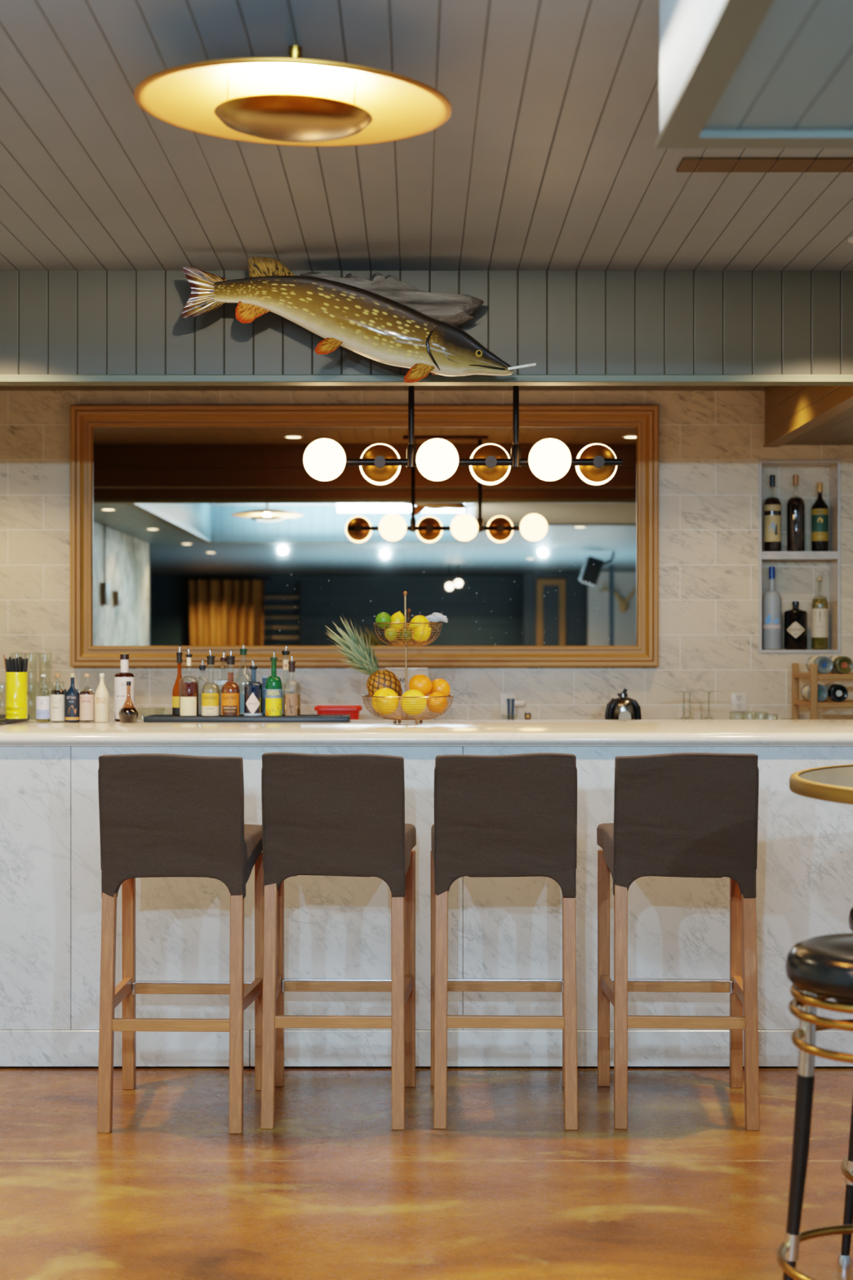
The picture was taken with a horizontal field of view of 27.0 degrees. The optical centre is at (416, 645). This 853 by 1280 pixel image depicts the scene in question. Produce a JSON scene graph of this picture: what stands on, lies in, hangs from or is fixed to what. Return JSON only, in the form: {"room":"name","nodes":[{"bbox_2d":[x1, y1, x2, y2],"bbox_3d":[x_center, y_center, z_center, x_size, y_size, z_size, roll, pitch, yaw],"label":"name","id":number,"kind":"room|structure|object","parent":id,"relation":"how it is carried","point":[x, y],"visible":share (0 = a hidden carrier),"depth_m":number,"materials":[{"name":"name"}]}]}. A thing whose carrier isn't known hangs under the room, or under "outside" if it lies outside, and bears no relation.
{"room":"bar","nodes":[
{"label":"bar","id":0,"kind":"room"},
{"bbox_2d":[0,0,852,391],"bbox_3d":[-0.400,-1.194,4.500,7.200,0.134,7.200,0,0,0],"label":"ceiling","id":1,"kind":"structure","parent":0,"point":[545,157],"depth_m":4.32,"materials":[{"name":"grey wood"}]},
{"bbox_2d":[133,44,451,146],"bbox_3d":[-0.238,-1.078,3.450,0.612,0.166,0.612,0,0,13],"label":"ceiling lamp","id":2,"kind":"object","parent":1,"relation":"hanging from","point":[295,100],"visible":1,"depth_m":3.42,"materials":[{"name":"gold metal"}]},
{"bbox_2d":[0,271,852,374],"bbox_3d":[-0.400,-0.999,5.630,7.200,0.324,0.260,0,0,0],"label":"wall paneling","id":3,"kind":"structure","parent":1,"relation":"attached to","point":[52,322],"depth_m":5.50,"materials":[{"name":"grey wood"}]},
{"bbox_2d":[300,271,484,325],"bbox_3d":[-0.073,-1.052,5.411,0.560,0.167,0.152,0,0,0],"label":"driftwood mount","id":4,"kind":"object","parent":3,"relation":"attached to","point":[455,309],"visible":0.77,"depth_m":5.34,"materials":[{"name":"wood"}]},
{"bbox_2d":[181,257,513,382],"bbox_3d":[-0.203,-0.961,5.268,0.983,0.385,0.144,0,0,1],"label":"mounted pike","id":5,"kind":"object","parent":4,"relation":"attached to","point":[371,325],"visible":0.99,"depth_m":5.23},
{"bbox_2d":[507,362,536,369],"bbox_3d":[0.311,-0.822,5.231,0.084,0.020,0.009,0,0,9],"label":"cigarette","id":6,"kind":"object","parent":5,"relation":"attached to","point":[535,363],"visible":1,"depth_m":5.23,"materials":[{"name":"paper"}]},
{"bbox_2d":[0,374,852,386],"bbox_3d":[-0.400,-0.827,5.532,7.200,0.024,0.080,0,0,0],"label":"trim","id":7,"kind":"structure","parent":3,"relation":"attached to","point":[5,380],"depth_m":5.49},
{"bbox_2d":[302,386,622,484],"bbox_3d":[0.162,-0.843,6.110,1.090,0.567,0.295,0,0,0],"label":"globe pendant","id":8,"kind":"object","parent":1,"relation":"hanging from","point":[324,459],"visible":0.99,"depth_m":6.10,"materials":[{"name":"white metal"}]},
{"bbox_2d":[373,455,385,467],"bbox_3d":[-0.125,-0.632,6.105,0.040,0.040,0.018,0,0,0],"label":"socket","id":9,"kind":"object","parent":8,"relation":"attached to","point":[379,460],"depth_m":6.10,"materials":[{"name":"grey metal"}]},
{"bbox_2d":[485,455,497,467],"bbox_3d":[0.257,-0.632,6.105,0.040,0.040,0.018,0,0,0],"label":"socket","id":10,"kind":"object","parent":8,"relation":"attached to","point":[491,460],"depth_m":6.10,"materials":[{"name":"grey metal"}]},
{"bbox_2d":[593,455,604,467],"bbox_3d":[0.627,-0.632,6.105,0.040,0.040,0.018,0,0,0],"label":"socket","id":11,"kind":"object","parent":8,"relation":"attached to","point":[598,460],"depth_m":6.10,"materials":[{"name":"grey metal"}]},
{"bbox_2d":[676,157,852,172],"bbox_3d":[1.917,-1.159,4.280,2.565,0.007,0.110,0,0,0],"label":"trim","id":12,"kind":"structure","parent":1,"relation":"attached to","point":[687,164],"depth_m":4.27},
{"bbox_2d":[848,236,852,243],"bbox_3d":[1.285,-1.158,5.060,0.110,0.004,0.110,0,0,0],"label":"recessed light","id":13,"kind":"object","parent":1,"relation":"in","point":[850,239],"visible":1,"depth_m":5.06,"materials":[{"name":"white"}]},
{"bbox_2d":[0,1066,852,1279],"bbox_3d":[-0.400,1.405,0.900,7.200,0.120,14.600,0,0,0],"label":"floor","id":14,"kind":"structure","parent":0,"point":[331,1191],"depth_m":4.50,"materials":[{"name":"concrete"}]},
{"bbox_2d":[97,753,263,1133],"bbox_3d":[-0.677,0.822,5.159,0.441,1.046,0.518,0,0,1],"label":"bar stool","id":15,"kind":"object","parent":14,"relation":"on","point":[162,815],"visible":0.99,"depth_m":4.94,"materials":[{"name":"brown fabric"}]},
{"bbox_2d":[260,752,416,1129],"bbox_3d":[-0.226,0.822,5.198,0.441,1.046,0.520,0,0,1],"label":"bar stool","id":16,"kind":"object","parent":14,"relation":"on","point":[323,815],"visible":1,"depth_m":4.98,"materials":[{"name":"brown wood"}]},
{"bbox_2d":[0,720,852,1066],"bbox_3d":[0.250,0.808,6.138,4.980,1.066,1.005,0,0,0],"label":"bar counter","id":17,"kind":"object","parent":14,"relation":"on","point":[335,926],"depth_m":5.66,"materials":[{"name":"stone"}]},
{"bbox_2d":[0,714,29,725],"bbox_3d":[-1.817,0.264,6.310,0.765,0.020,0.580,0,0,0],"label":"bar mat","id":18,"kind":"object","parent":17,"relation":"on","point":[3,721],"visible":0.66,"depth_m":6.32,"materials":[{"name":"rubber"}]},
{"bbox_2d":[4,671,27,718],"bbox_3d":[-1.405,0.173,6.247,0.077,0.163,0.080,0,0,0],"label":"cup","id":19,"kind":"object","parent":18,"relation":"on","point":[16,702],"visible":1,"depth_m":6.22,"materials":[{"name":"yellow ceramic"}]},
{"bbox_2d":[5,659,8,671],"bbox_3d":[-1.428,0.148,6.235,0.025,0.199,0.006,0,0,-33],"label":"straw","id":20,"kind":"object","parent":19,"relation":"in","point":[6,660],"visible":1,"depth_m":6.23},
{"bbox_2d":[7,658,10,671],"bbox_3d":[-1.421,0.146,6.228,0.006,0.202,0.025,0,0,34],"label":"straw","id":21,"kind":"object","parent":19,"relation":"in","point":[9,670],"visible":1,"depth_m":6.22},
{"bbox_2d":[8,657,11,671],"bbox_3d":[-1.419,0.142,6.240,0.018,0.210,0.006,0,0,-34],"label":"straw","id":22,"kind":"object","parent":19,"relation":"in","point":[10,658],"visible":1,"depth_m":6.24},
{"bbox_2d":[11,659,13,671],"bbox_3d":[-1.411,0.147,6.223,0.006,0.200,0.025,0,0,12],"label":"straw","id":23,"kind":"object","parent":19,"relation":"in","point":[11,660],"visible":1,"depth_m":6.21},
{"bbox_2d":[15,658,17,671],"bbox_3d":[-1.400,0.146,6.223,0.006,0.203,0.025,0,0,-10],"label":"straw","id":24,"kind":"object","parent":19,"relation":"in","point":[15,659],"visible":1,"depth_m":6.21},
{"bbox_2d":[18,659,21,671],"bbox_3d":[-1.390,0.148,6.227,0.006,0.199,0.025,0,0,-33],"label":"straw","id":25,"kind":"object","parent":19,"relation":"in","point":[20,664],"visible":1,"depth_m":6.22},
{"bbox_2d":[22,659,24,671],"bbox_3d":[-1.383,0.148,6.235,0.025,0.199,0.006,0,0,35],"label":"straw","id":26,"kind":"object","parent":19,"relation":"in","point":[23,660],"visible":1,"depth_m":6.23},
{"bbox_2d":[24,658,26,671],"bbox_3d":[-1.379,0.146,6.244,0.025,0.202,0.006,0,0,12],"label":"straw","id":27,"kind":"object","parent":19,"relation":"in","point":[25,664],"visible":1,"depth_m":6.24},
{"bbox_2d":[35,674,49,722],"bbox_3d":[-1.343,0.189,6.399,0.051,0.172,0.052,0,0,0],"label":"bottle","id":28,"kind":"object","parent":17,"relation":"on","point":[42,703],"visible":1,"depth_m":6.38,"materials":[{"name":"clear glass"}]},
{"bbox_2d":[50,673,64,722],"bbox_3d":[-1.291,0.187,6.399,0.051,0.175,0.052,0,0,0],"label":"bottle","id":29,"kind":"object","parent":17,"relation":"on","point":[57,696],"visible":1,"depth_m":6.38,"materials":[{"name":"clear glass"}]},
{"bbox_2d":[63,688,66,721],"bbox_3d":[-1.279,0.216,6.470,0.020,0.117,0.020,0,0,0],"label":"bottle","id":30,"kind":"object","parent":17,"relation":"on","point":[64,690],"visible":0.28,"depth_m":6.46,"materials":[{"name":"clear glass"}]},
{"bbox_2d":[65,673,79,722],"bbox_3d":[-1.237,0.187,6.399,0.052,0.176,0.052,0,0,0],"label":"bottle","id":31,"kind":"object","parent":17,"relation":"on","point":[72,695],"visible":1,"depth_m":6.38,"materials":[{"name":"blue glass"}]},
{"bbox_2d":[79,673,93,722],"bbox_3d":[-1.185,0.187,6.399,0.052,0.175,0.053,0,0,0],"label":"bottle","id":32,"kind":"object","parent":17,"relation":"on","point":[86,698],"visible":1,"depth_m":6.38,"materials":[{"name":"clear glass"}]},
{"bbox_2d":[94,673,109,722],"bbox_3d":[-1.131,0.187,6.399,0.051,0.176,0.052,0,0,0],"label":"bottle","id":33,"kind":"object","parent":17,"relation":"on","point":[101,695],"visible":1,"depth_m":6.38,"materials":[{"name":"beige glass"}]},
{"bbox_2d":[114,653,134,721],"bbox_3d":[-1.067,0.151,6.499,0.074,0.247,0.074,0,0,0],"label":"bottle","id":34,"kind":"object","parent":17,"relation":"on","point":[120,678],"visible":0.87,"depth_m":6.47,"materials":[{"name":"white glass"}]},
{"bbox_2d":[118,680,138,723],"bbox_3d":[-1.030,0.200,6.365,0.072,0.148,0.072,0,0,0],"label":"bottle","id":35,"kind":"object","parent":17,"relation":"on","point":[128,713],"visible":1,"depth_m":6.34,"materials":[{"name":"orange glass"}]},
{"bbox_2d":[143,714,351,722],"bbox_3d":[-0.613,0.264,6.505,0.739,0.020,0.210,0,0,0],"label":"bar mat","id":36,"kind":"object","parent":17,"relation":"on","point":[153,717],"visible":0.81,"depth_m":6.40,"materials":[{"name":"rubber"}]},
{"bbox_2d":[172,645,183,715],"bbox_3d":[-0.868,0.126,6.518,0.052,0.255,0.052,0,0,0],"label":"bottle","id":37,"kind":"object","parent":36,"relation":"on","point":[175,691],"visible":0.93,"depth_m":6.50,"materials":[{"name":"glass"}]},
{"bbox_2d":[178,648,199,715],"bbox_3d":[-0.825,0.130,6.455,0.071,0.247,0.072,0,0,0],"label":"bottle","id":38,"kind":"object","parent":36,"relation":"on","point":[188,691],"visible":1,"depth_m":6.43,"materials":[{"name":"clear glass"}]},
{"bbox_2d":[195,658,205,715],"bbox_3d":[-0.788,0.151,6.548,0.048,0.205,0.048,0,0,0],"label":"bottle","id":39,"kind":"object","parent":36,"relation":"on","point":[202,667],"visible":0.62,"depth_m":6.53,"materials":[{"name":"clear glass"}]},
{"bbox_2d":[201,649,219,715],"bbox_3d":[-0.746,0.133,6.454,0.067,0.241,0.068,0,0,0],"label":"bottle","id":40,"kind":"object","parent":36,"relation":"on","point":[210,692],"visible":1,"depth_m":6.43,"materials":[{"name":"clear glass"}]},
{"bbox_2d":[213,651,227,715],"bbox_3d":[-0.709,0.137,6.548,0.072,0.234,0.072,0,0,0],"label":"bottle","id":41,"kind":"object","parent":36,"relation":"on","point":[223,659],"visible":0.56,"depth_m":6.52,"materials":[{"name":"clear glass"}]},
{"bbox_2d":[221,649,239,715],"bbox_3d":[-0.674,0.133,6.454,0.069,0.241,0.070,0,0,0],"label":"bottle","id":42,"kind":"object","parent":36,"relation":"on","point":[230,691],"visible":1,"depth_m":6.43,"materials":[{"name":"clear glass"}]},
{"bbox_2d":[237,644,253,715],"bbox_3d":[-0.636,0.124,6.548,0.076,0.260,0.077,0,0,0],"label":"bottle","id":43,"kind":"object","parent":36,"relation":"on","point":[242,651],"visible":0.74,"depth_m":6.51,"materials":[{"name":"clear glass"}]},
{"bbox_2d":[244,659,262,715],"bbox_3d":[-0.591,0.151,6.454,0.067,0.204,0.068,0,0,0],"label":"bottle","id":44,"kind":"object","parent":36,"relation":"on","point":[253,693],"visible":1,"depth_m":6.43,"materials":[{"name":"blue glass"}]},
{"bbox_2d":[261,675,267,714],"bbox_3d":[-0.558,0.181,6.548,0.041,0.144,0.041,0,0,0],"label":"bottle","id":45,"kind":"object","parent":36,"relation":"on","point":[264,677],"visible":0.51,"depth_m":6.53,"materials":[{"name":"blue glass"}]},
{"bbox_2d":[265,651,282,715],"bbox_3d":[-0.517,0.136,6.454,0.061,0.235,0.063,0,0,0],"label":"bottle","id":46,"kind":"object","parent":36,"relation":"on","point":[273,685],"visible":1,"depth_m":6.43,"materials":[{"name":"green glass"}]},
{"bbox_2d":[281,645,294,715],"bbox_3d":[-0.480,0.126,6.548,0.068,0.256,0.068,0,0,0],"label":"bottle","id":47,"kind":"object","parent":36,"relation":"on","point":[285,662],"visible":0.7,"depth_m":6.54,"materials":[{"name":"clear glass"}]},
{"bbox_2d":[283,655,300,715],"bbox_3d":[-0.452,0.143,6.454,0.063,0.220,0.064,0,0,0],"label":"bottle","id":48,"kind":"object","parent":36,"relation":"on","point":[291,702],"visible":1,"depth_m":6.43,"materials":[{"name":"clear glass"}]},
{"bbox_2d":[361,591,454,724],"bbox_3d":[-0.029,0.040,6.280,0.328,0.469,0.328,0,0,22],"label":"fruit stand","id":49,"kind":"object","parent":17,"relation":"on","point":[406,716],"visible":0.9,"depth_m":6.21,"materials":[{"name":"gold metal"}]},
{"bbox_2d":[324,617,402,699],"bbox_3d":[-0.192,0.049,6.335,0.283,0.336,0.161,0,0,6],"label":"pineapple","id":50,"kind":"object","parent":49,"relation":"in","point":[362,658],"visible":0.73,"depth_m":6.31,"materials":[{"name":"green plant"}]},
{"bbox_2d":[375,612,391,628],"bbox_3d":[-0.115,-0.090,6.268,0.057,0.058,0.057,0,0,28],"label":"lime","id":51,"kind":"object","parent":49,"relation":"in","point":[383,617],"visible":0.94,"depth_m":6.25,"materials":[{"name":"green food"}]},
{"bbox_2d":[371,688,399,715],"bbox_3d":[-0.107,0.194,6.218,0.095,0.095,0.095,0,0,22],"label":"grapefruit","id":52,"kind":"object","parent":49,"relation":"in","point":[383,691],"visible":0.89,"depth_m":6.19,"materials":[{"name":"yellow food"}]},
{"bbox_2d":[384,626,397,640],"bbox_3d":[-0.088,-0.042,6.244,0.047,0.048,0.048,0,0,22],"label":"lime","id":53,"kind":"object","parent":49,"relation":"in","point":[391,628],"visible":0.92,"depth_m":6.23,"materials":[{"name":"food"}]},
{"bbox_2d":[390,610,404,631],"bbox_3d":[-0.066,-0.088,6.320,0.057,0.074,0.058,0,0,-38],"label":"lemon","id":54,"kind":"object","parent":49,"relation":"in","point":[397,617],"visible":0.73,"depth_m":6.30,"materials":[{"name":"yellow food"}]},
{"bbox_2d":[399,628,412,641],"bbox_3d":[-0.036,-0.038,6.226,0.045,0.046,0.045,0,0,29],"label":"lime","id":55,"kind":"object","parent":49,"relation":"in","point":[407,630],"visible":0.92,"depth_m":6.21,"materials":[{"name":"food"}]},
{"bbox_2d":[373,622,442,645],"bbox_3d":[-0.029,-0.042,6.280,0.246,0.080,0.246,0,0,0],"label":"basket","id":56,"kind":"object","parent":49,"relation":"on","point":[390,643],"depth_m":6.21,"materials":[{"name":"gold metal"}]},
{"bbox_2d":[361,693,454,719],"bbox_3d":[-0.029,0.217,6.280,0.328,0.086,0.328,0,0,0],"label":"basket","id":57,"kind":"object","parent":49,"relation":"on","point":[406,716],"depth_m":6.18,"materials":[{"name":"gold metal"}]},
{"bbox_2d":[400,689,426,715],"bbox_3d":[-0.009,0.198,6.212,0.093,0.091,0.091,0,0,21],"label":"grapefruit","id":58,"kind":"object","parent":49,"relation":"in","point":[419,701],"visible":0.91,"depth_m":6.18,"materials":[{"name":"yellow food"}]},
{"bbox_2d":[408,615,430,631],"bbox_3d":[0.012,-0.077,6.310,0.065,0.064,0.067,0,0,18],"label":"lemon","id":59,"kind":"object","parent":49,"relation":"in","point":[418,619],"visible":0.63,"depth_m":6.29,"materials":[{"name":"yellow food"}]},
{"bbox_2d":[408,674,431,696],"bbox_3d":[0.014,0.140,6.280,0.083,0.082,0.083,0,0,17],"label":"orange","id":60,"kind":"object","parent":49,"relation":"in","point":[421,682],"visible":0.73,"depth_m":6.25,"materials":[{"name":"orange food"}]},
{"bbox_2d":[413,626,431,641],"bbox_3d":[0.021,-0.044,6.236,0.057,0.057,0.057,0,0,-40],"label":"lemon","id":61,"kind":"object","parent":49,"relation":"in","point":[419,628],"visible":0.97,"depth_m":6.22,"materials":[{"name":"yellow food"}]},
{"bbox_2d":[425,612,448,622],"bbox_3d":[0.072,-0.102,6.356,0.083,0.036,0.046,0,0,0],"label":"cloth napkin","id":62,"kind":"object","parent":49,"relation":"in","point":[435,617],"visible":1,"depth_m":6.34,"materials":[{"name":"white fabric"}]},
{"bbox_2d":[426,692,447,712],"bbox_3d":[0.073,0.199,6.258,0.074,0.074,0.073,0,0,25],"label":"orange","id":63,"kind":"object","parent":49,"relation":"in","point":[434,694],"visible":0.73,"depth_m":6.23,"materials":[{"name":"orange food"}]},
{"bbox_2d":[429,678,450,697],"bbox_3d":[0.083,0.155,6.335,0.078,0.078,0.078,0,0,27],"label":"orange","id":64,"kind":"object","parent":49,"relation":"in","point":[439,685],"visible":0.73,"depth_m":6.31,"materials":[{"name":"orange food"}]},
{"bbox_2d":[0,720,852,746],"bbox_3d":[0.250,0.297,6.138,4.980,0.044,1.005,0,0,0],"label":"countertop","id":65,"kind":"structure","parent":17,"relation":"on","point":[28,732],"depth_m":5.65,"materials":[{"name":"stone"}]},
{"bbox_2d":[430,752,577,1129],"bbox_3d":[0.258,0.822,5.199,0.441,1.045,0.518,0,0,2],"label":"bar stool","id":66,"kind":"object","parent":14,"relation":"on","point":[511,815],"visible":1,"depth_m":4.97,"materials":[{"name":"brown wood"}]},
{"bbox_2d":[596,752,759,1130],"bbox_3d":[0.763,0.822,5.194,0.441,1.046,0.518,0,0,3],"label":"bar stool","id":67,"kind":"object","parent":14,"relation":"on","point":[681,815],"visible":1,"depth_m":4.97,"materials":[{"name":"brown fabric"}]},
{"bbox_2d":[776,933,852,1279],"bbox_3d":[0.873,0.948,3.300,0.400,0.795,0.400,0,0,-25],"label":"stool","id":68,"kind":"object","parent":14,"relation":"on","point":[821,966],"visible":1,"depth_m":3.31,"materials":[{"name":"black leather"}]},
{"bbox_2d":[789,764,852,804],"bbox_3d":[1.435,0.814,3.770,1.260,1.062,1.260,0,0,0],"label":"round table","id":69,"kind":"object","parent":14,"relation":"on","point":[833,784],"visible":1,"depth_m":3.74,"materials":[{"name":"stone"}]},
{"bbox_2d":[837,906,852,1267],"bbox_3d":[1.128,0.948,3.860,0.400,0.795,0.400,0,0,25],"label":"stool","id":70,"kind":"object","parent":14,"relation":"on","point":[844,1260],"visible":0.94,"depth_m":3.85,"materials":[{"name":"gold metal"}]},
{"bbox_3d":[0.250,0.870,7.533,4.980,0.950,0.626,0,0,0],"label":"bar","id":71,"kind":"object","parent":14,"relation":"on","visible":0},
{"bbox_2d":[314,705,362,719],"bbox_3d":[-0.324,0.321,7.400,0.196,0.145,0.146,0,0,0],"label":"plastic tub","id":72,"kind":"object","parent":71,"relation":"on","point":[354,710],"visible":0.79,"depth_m":7.34,"materials":[{"name":"red plastic"}]},
{"bbox_2d":[524,712,531,719],"bbox_3d":[0.462,0.335,7.360,0.040,0.117,0.040,0,0,0],"label":"bar jigger","id":73,"kind":"object","parent":71,"relation":"on","point":[527,716],"visible":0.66,"depth_m":7.35,"materials":[{"name":"metal"}]},
{"bbox_2d":[604,688,641,719],"bbox_3d":[0.857,0.284,7.378,0.148,0.219,0.130,0,0,0],"label":"jug","id":74,"kind":"object","parent":71,"relation":"on","point":[623,708],"visible":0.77,"depth_m":7.33,"materials":[{"name":"metal"}]},
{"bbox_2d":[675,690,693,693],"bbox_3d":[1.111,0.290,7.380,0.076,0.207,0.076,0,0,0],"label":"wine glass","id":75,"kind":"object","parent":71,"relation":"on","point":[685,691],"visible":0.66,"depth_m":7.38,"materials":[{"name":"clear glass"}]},
{"bbox_2d":[699,690,717,713],"bbox_3d":[1.219,0.291,7.400,0.076,0.206,0.076,0,0,0],"label":"wine glass","id":76,"kind":"object","parent":71,"relation":"on","point":[700,691],"visible":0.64,"depth_m":7.40,"materials":[{"name":"clear glass"}]},
{"bbox_2d":[791,662,852,719],"bbox_3d":[1.827,0.234,7.540,0.387,0.320,0.382,0,0,0],"label":"wine rack","id":77,"kind":"object","parent":71,"relation":"on","point":[814,676],"visible":0.83,"depth_m":7.35,"materials":[{"name":"brown wood"}]},
{"bbox_2d":[800,683,828,702],"bbox_3d":[1.676,0.197,7.535,0.075,0.075,0.300,0,0,0],"label":"wine bottle","id":78,"kind":"object","parent":77,"relation":"in","point":[823,693],"visible":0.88,"depth_m":7.39,"materials":[{"name":"grey glass"}]},
{"bbox_2d":[805,655,833,674],"bbox_3d":[1.698,0.079,7.535,0.075,0.075,0.300,0,0,0],"label":"wine bottle","id":79,"kind":"object","parent":77,"relation":"in","point":[825,664],"visible":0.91,"depth_m":7.39,"materials":[{"name":"grey glass"}]},
{"bbox_2d":[823,683,848,702],"bbox_3d":[1.759,0.197,7.535,0.075,0.075,0.300,0,0,0],"label":"wine bottle","id":80,"kind":"object","parent":77,"relation":"in","point":[837,692],"visible":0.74,"depth_m":7.39,"materials":[{"name":"black glass"}]},
{"bbox_2d":[829,655,852,674],"bbox_3d":[1.782,0.079,7.535,0.075,0.075,0.300,0,0,0],"label":"wine bottle","id":81,"kind":"object","parent":77,"relation":"in","point":[842,664],"visible":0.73,"depth_m":7.39,"materials":[{"name":"green glass"}]},
{"bbox_3d":[0.387,0.340,7.400,0.069,0.108,0.069,0,0,0],"label":"glass","id":82,"kind":"object","parent":71,"relation":"on","visible":0},
{"bbox_2d":[506,698,515,719],"bbox_3d":[0.394,0.299,7.400,0.032,0.161,0.018,0,0,0],"label":"tongs","id":83,"kind":"object","parent":82,"relation":"in","point":[513,700],"visible":0.64,"depth_m":7.39,"materials":[{"name":"silver metal"}]},
{"bbox_2d":[0,391,852,719],"bbox_3d":[-0.400,0.045,7.975,7.200,2.600,0.250,0,0,0],"label":"wall","id":84,"kind":"structure","parent":0,"point":[711,443],"depth_m":7.85,"materials":[{"name":"tile"}]},
{"bbox_2d":[70,404,658,666],"bbox_3d":[-0.227,-0.482,7.816,2.579,1.147,0.065,0,0,0],"label":"framed mirror","id":85,"kind":"object","parent":84,"relation":"attached to","point":[200,529],"visible":0.9,"depth_m":7.83,"materials":[{"name":"brown wood"}]},
{"bbox_2d":[500,693,516,717],"bbox_3d":[0.406,0.262,7.845,0.072,0.110,0.010,0,0,0],"label":"wall socket","id":86,"kind":"object","parent":84,"relation":"attached to","point":[504,696],"visible":0.65,"depth_m":7.84,"materials":[{"name":"beige plastic"}]},
{"bbox_2d":[504,697,511,704],"bbox_3d":[0.406,0.242,7.841,0.033,0.033,0.002,0,0,0],"label":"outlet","id":87,"kind":"object","parent":86,"relation":"attached to","point":[505,698],"depth_m":7.84,"materials":[{"name":"white plastic"}]},
{"bbox_2d":[514,699,525,706],"bbox_3d":[0.451,0.251,7.815,0.062,0.030,0.036,0,0,0],"label":"adapter","id":88,"kind":"object","parent":86,"relation":"attached to","point":[518,703],"visible":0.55,"depth_m":7.80,"materials":[{"name":"white plastic"}]},
{"bbox_2d":[731,693,746,711],"bbox_3d":[1.425,0.247,7.845,0.070,0.079,0.010,0,0,0],"label":"wall socket","id":89,"kind":"object","parent":84,"relation":"attached to","point":[739,700],"visible":1,"depth_m":7.84,"materials":[{"name":"beige plastic"}]},
{"bbox_2d":[735,693,742,701],"bbox_3d":[1.425,0.228,7.841,0.033,0.033,0.002,0,0,0],"label":"outlet","id":90,"kind":"object","parent":89,"relation":"attached to","point":[739,697],"depth_m":7.84,"materials":[{"name":"white plastic"}]},
{"bbox_2d":[735,702,742,710],"bbox_3d":[1.425,0.266,7.841,0.033,0.033,0.002,0,0,0],"label":"outlet","id":91,"kind":"object","parent":89,"relation":"attached to","point":[739,706],"depth_m":7.84,"materials":[{"name":"white plastic"}]},
{"bbox_2d":[762,566,782,649],"bbox_3d":[1.589,-0.169,7.935,0.085,0.371,0.085,0,0,11],"label":"bottle","id":92,"kind":"object","parent":84,"relation":"on","point":[771,600],"visible":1,"depth_m":7.90,"materials":[{"name":"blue glass"}]},
{"bbox_2d":[784,600,807,649],"bbox_3d":[1.694,-0.092,7.934,0.101,0.216,0.102,0,0,11],"label":"bottle","id":93,"kind":"object","parent":84,"relation":"on","point":[795,619],"visible":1,"depth_m":7.89,"materials":[{"name":"black glass"}]},
{"bbox_2d":[761,551,837,560],"bbox_3d":[1.694,-0.401,7.932,0.335,0.034,0.156,0,0,0],"label":"shelf","id":94,"kind":"object","parent":84,"relation":"attached to","point":[766,555],"visible":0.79,"depth_m":7.85,"materials":[{"name":"stone"}]},
{"bbox_2d":[764,475,781,551],"bbox_3d":[1.591,-0.591,7.934,0.076,0.345,0.078,0,0,11],"label":"bottle","id":95,"kind":"object","parent":94,"relation":"on","point":[772,506],"visible":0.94,"depth_m":7.90,"materials":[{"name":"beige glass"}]},
{"bbox_2d":[786,474,804,551],"bbox_3d":[1.695,-0.591,7.934,0.078,0.346,0.079,0,0,11],"label":"bottle","id":96,"kind":"object","parent":94,"relation":"on","point":[795,506],"visible":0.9,"depth_m":7.90,"materials":[{"name":"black glass"}]},
{"bbox_2d":[811,482,828,551],"bbox_3d":[1.802,-0.574,7.934,0.075,0.312,0.077,0,0,11],"label":"bottle","id":97,"kind":"object","parent":94,"relation":"on","point":[820,509],"visible":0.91,"depth_m":7.90,"materials":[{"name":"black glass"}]},
{"bbox_2d":[758,459,840,653],"bbox_3d":[1.694,-0.396,7.848,0.363,0.853,0.008,0,0,0],"label":"trim","id":98,"kind":"structure","parent":84,"relation":"attached to","point":[760,461],"depth_m":7.84,"materials":[{"name":"stone"}]},
{"bbox_2d":[764,393,852,447],"bbox_3d":[1.567,-0.882,6.806,0.066,0.010,2.083,0,0,0],"label":"trim","id":99,"kind":"structure","parent":84,"relation":"attached to","point":[845,404],"depth_m":6.97,"materials":[{"name":"brown wood"}]},
{"bbox_2d":[811,576,828,649],"bbox_3d":[1.802,-0.146,7.934,0.074,0.325,0.075,0,0,11],"label":"bottle","id":100,"kind":"object","parent":84,"relation":"on","point":[820,611],"visible":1,"depth_m":7.90,"materials":[{"name":"clear glass"}]},
{"bbox_2d":[659,0,852,133],"bbox_3d":[1.809,-1.014,1.975,2.782,0.294,2.150,0,0,0],"label":"skylight","id":101,"kind":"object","parent":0,"point":[796,73],"depth_m":2.74,"materials":[{"name":"white paint"}]},
{"bbox_2d":[655,0,852,148],"bbox_3d":[1.806,-0.861,1.978,2.788,0.012,2.156,0,0,0],"label":"trim","id":102,"kind":"structure","parent":101,"relation":"attached to","point":[735,24],"depth_m":2.78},
{"bbox_2d":[764,386,852,444],"bbox_3d":[2.370,-1.007,6.808,1.660,0.240,2.085,0,0,0],"label":"wooden beam","id":103,"kind":"structure","parent":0,"point":[786,407],"depth_m":7.32,"materials":[{"name":"brown wood"}]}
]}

